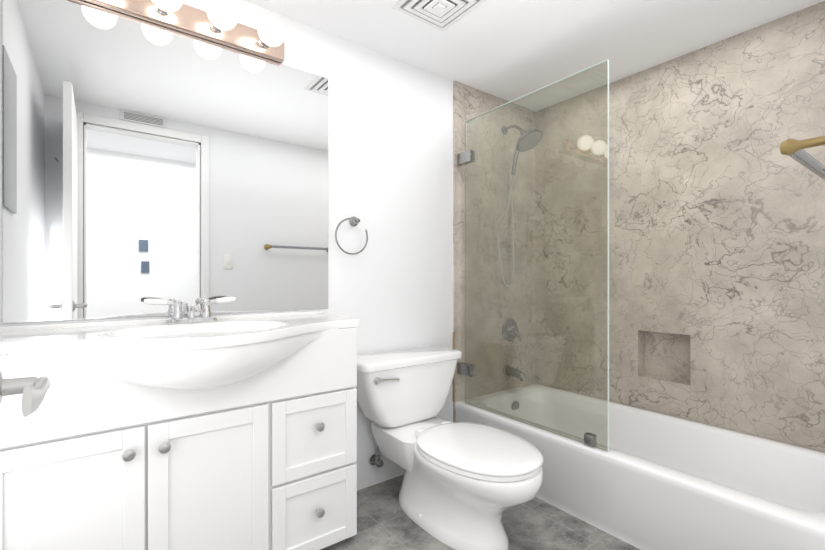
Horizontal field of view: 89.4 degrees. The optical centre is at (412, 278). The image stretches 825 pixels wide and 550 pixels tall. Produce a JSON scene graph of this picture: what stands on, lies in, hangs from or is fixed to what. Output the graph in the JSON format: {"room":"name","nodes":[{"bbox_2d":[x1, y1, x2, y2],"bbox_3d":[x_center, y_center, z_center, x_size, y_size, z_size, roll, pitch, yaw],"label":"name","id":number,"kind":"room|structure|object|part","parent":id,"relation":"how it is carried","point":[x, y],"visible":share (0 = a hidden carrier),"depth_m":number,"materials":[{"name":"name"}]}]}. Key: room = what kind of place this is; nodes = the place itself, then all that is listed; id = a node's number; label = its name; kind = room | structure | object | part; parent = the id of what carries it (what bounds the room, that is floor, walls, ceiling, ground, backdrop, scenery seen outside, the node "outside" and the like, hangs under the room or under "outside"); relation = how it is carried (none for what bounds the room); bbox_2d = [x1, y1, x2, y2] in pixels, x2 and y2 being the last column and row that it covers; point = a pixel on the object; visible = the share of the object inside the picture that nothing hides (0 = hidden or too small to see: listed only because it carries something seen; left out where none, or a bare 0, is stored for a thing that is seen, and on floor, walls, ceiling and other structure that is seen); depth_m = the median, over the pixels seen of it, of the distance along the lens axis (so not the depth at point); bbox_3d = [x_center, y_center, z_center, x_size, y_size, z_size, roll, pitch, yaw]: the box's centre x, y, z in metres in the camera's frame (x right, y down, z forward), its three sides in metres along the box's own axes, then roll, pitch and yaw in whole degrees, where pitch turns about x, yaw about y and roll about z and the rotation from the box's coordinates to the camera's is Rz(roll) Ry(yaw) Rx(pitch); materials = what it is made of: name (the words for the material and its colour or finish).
{"room":"bathroom","nodes":[
{"label":"bathroom","id":0,"kind":"room"},
{"bbox_2d":[0,0,452,489],"bbox_3d":[-0.268,-0.062,2.340,3.219,2.400,0.120,0,0,-37],"label":"wall","id":1,"kind":"structure","parent":0,"point":[390,159],"depth_m":2.34,"materials":[{"name":"paint"}]},
{"bbox_2d":[2,0,327,322],"bbox_3d":[-0.913,-0.438,1.777,1.199,1.176,0.006,0,0,-37],"label":"mirror","id":2,"kind":"object","parent":1,"relation":"attached to","point":[142,160],"visible":0.92,"depth_m":1.67,"materials":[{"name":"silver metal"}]},
{"bbox_2d":[79,0,285,62],"bbox_3d":[-0.885,-1.079,1.676,0.795,0.116,0.202,0,0,-37],"label":"vanity light","id":3,"kind":"object","parent":1,"relation":"attached to","point":[216,22],"visible":1,"depth_m":1.73,"materials":[{"name":"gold metal"}]},
{"bbox_2d":[335,217,367,254],"bbox_3d":[-0.327,-0.229,2.186,0.194,0.208,0.054,0,0,-37],"label":"towel ring","id":4,"kind":"object","parent":1,"relation":"attached to","point":[354,221],"visible":1,"depth_m":2.18,"materials":[{"name":"silver metal"}]},
{"bbox_2d":[453,332,454,401],"bbox_3d":[0.262,0.558,2.652,0.006,0.440,0.016,0,0,-37],"label":"trim","id":5,"kind":"structure","parent":1,"relation":"attached to","point":[454,374],"depth_m":2.65,"materials":[{"name":"brown metal"}]},
{"bbox_2d":[453,80,535,421],"bbox_3d":[0.594,-0.062,2.903,0.825,2.400,0.014,0,0,-37],"label":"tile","id":6,"kind":"structure","parent":1,"relation":"attached to","point":[469,102],"depth_m":2.84,"materials":[{"name":"stone"}]},
{"bbox_2d":[497,125,542,381],"bbox_3d":[0.745,-0.188,2.821,0.251,1.778,0.298,0,0,-37],"label":"shower","id":7,"kind":"object","parent":6,"relation":"attached to","point":[519,376],"depth_m":2.84,"materials":[{"name":"silver metal"}]},
{"bbox_2d":[321,475,639,549],"bbox_3d":[0.455,1.188,0.851,3.849,0.100,3.370,0,0,-37],"label":"floor","id":8,"kind":"structure","parent":0,"point":[385,521],"depth_m":1.89,"materials":[{"name":"tile"}]},
{"bbox_2d":[0,296,359,549],"bbox_3d":[-0.759,0.606,1.519,1.203,1.064,0.599,0,0,-37],"label":"bathroom vanity","id":9,"kind":"object","parent":8,"relation":"on","point":[206,430],"visible":1,"depth_m":1.40,"materials":[{"name":"white paint"}]},
{"bbox_2d":[143,296,235,324],"bbox_3d":[-0.870,0.125,1.659,0.331,0.102,0.145,0,0,-37],"label":"faucet","id":10,"kind":"object","parent":9,"relation":"on","point":[177,318],"depth_m":1.66,"materials":[{"name":"silver metal"}]},
{"bbox_2d":[356,346,542,549],"bbox_3d":[0.174,0.771,1.976,0.652,0.733,0.967,0,0,-37],"label":"toilet","id":11,"kind":"object","parent":8,"relation":"on","point":[464,485],"visible":0.98,"depth_m":1.89,"materials":[{"name":"ceramic"}]},
{"bbox_3d":[-0.124,0.493,2.040,0.133,0.034,0.028,0,0,-37],"label":"lever","id":12,"kind":"part","parent":11,"relation":"part of","materials":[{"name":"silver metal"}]},
{"bbox_3d":[-0.041,0.606,2.263,0.616,0.312,0.228,0,0,-37],"label":"tank","id":13,"kind":"part","parent":11,"relation":"part of","materials":[{"name":"ceramic"}]},
{"bbox_3d":[-0.040,0.427,2.261,0.652,0.044,0.254,0,0,-37],"label":"lid","id":14,"kind":"part","parent":11,"relation":"part of","materials":[{"name":"ceramic"}]},
{"bbox_3d":[0.280,0.738,1.835,0.456,0.050,0.602,0,0,-37],"label":"seat","id":15,"kind":"part","parent":11,"relation":"part of","materials":[{"name":"plastic"}]},
{"bbox_2d":[455,383,824,549],"bbox_3d":[1.135,0.961,2.180,0.819,0.355,1.814,0,0,-37],"label":"bathtub","id":16,"kind":"object","parent":8,"relation":"on","point":[650,480],"visible":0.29,"depth_m":1.93,"materials":[{"name":"ceramic"}]},
{"bbox_2d":[457,60,608,450],"bbox_3d":[0.593,-0.106,2.279,0.040,1.773,0.980,0,0,-37],"label":"glass","id":17,"kind":"object","parent":16,"relation":"on","point":[465,158],"visible":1,"depth_m":2.20,"materials":[{"name":"clear glass"}]},
{"bbox_2d":[243,0,824,111],"bbox_3d":[0.455,-1.312,0.851,3.849,0.100,3.370,0,0,-37],"label":"ceiling","id":18,"kind":"structure","parent":0,"point":[509,50],"depth_m":2.15,"materials":[{"name":"white paint"}]},
{"bbox_2d":[392,0,486,31],"bbox_3d":[0.123,-1.247,1.902,0.310,0.030,0.310,0,0,-37],"label":"ceiling vent","id":19,"kind":"object","parent":18,"relation":"in","point":[440,14],"depth_m":1.93,"materials":[{"name":"metal"}]},
{"bbox_3d":[0.123,-1.260,1.902,0.300,0.002,0.300,0,0,-37],"label":"dark ceiling air vent","id":20,"kind":"part","parent":19,"relation":"part of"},
{"bbox_2d":[536,1,824,452],"bbox_3d":[1.569,-0.062,2.431,0.170,2.400,1.940,0,0,-37],"label":"tiled wall","id":21,"kind":"structure","parent":0,"point":[716,258],"depth_m":2.27,"materials":[{"name":"stone"}]},
{"bbox_3d":[0.876,-0.062,0.773,2.929,2.400,0.120,0,0,-37],"label":"wall","id":22,"kind":"structure","parent":0,"visible":0},
{"bbox_2d":[779,136,824,179],"bbox_3d":[1.079,-0.287,1.062,0.652,0.051,0.097,0,0,-37],"label":"towel rail","id":23,"kind":"object","parent":22,"relation":"attached to","point":[793,149],"depth_m":0.91,"materials":[{"name":"metal"}]},
{"bbox_3d":[0.172,-0.019,0.245,0.880,2.315,0.152,0,0,-37],"label":"door frame","id":24,"kind":"structure","parent":0,"visible":0},
{"bbox_3d":[-0.433,0.010,0.336,0.040,2.232,0.744,0,0,-37],"label":"door leaf","id":25,"kind":"structure","parent":24,"relation":"attached to","visible":0},
{"bbox_2d":[0,371,50,416],"bbox_3d":[-0.585,0.156,0.539,0.175,0.061,0.160,0,0,-37],"label":"door handle","id":26,"kind":"object","parent":25,"relation":"attached to","point":[32,390],"depth_m":0.58,"materials":[{"name":"silver metal"}]}
]}

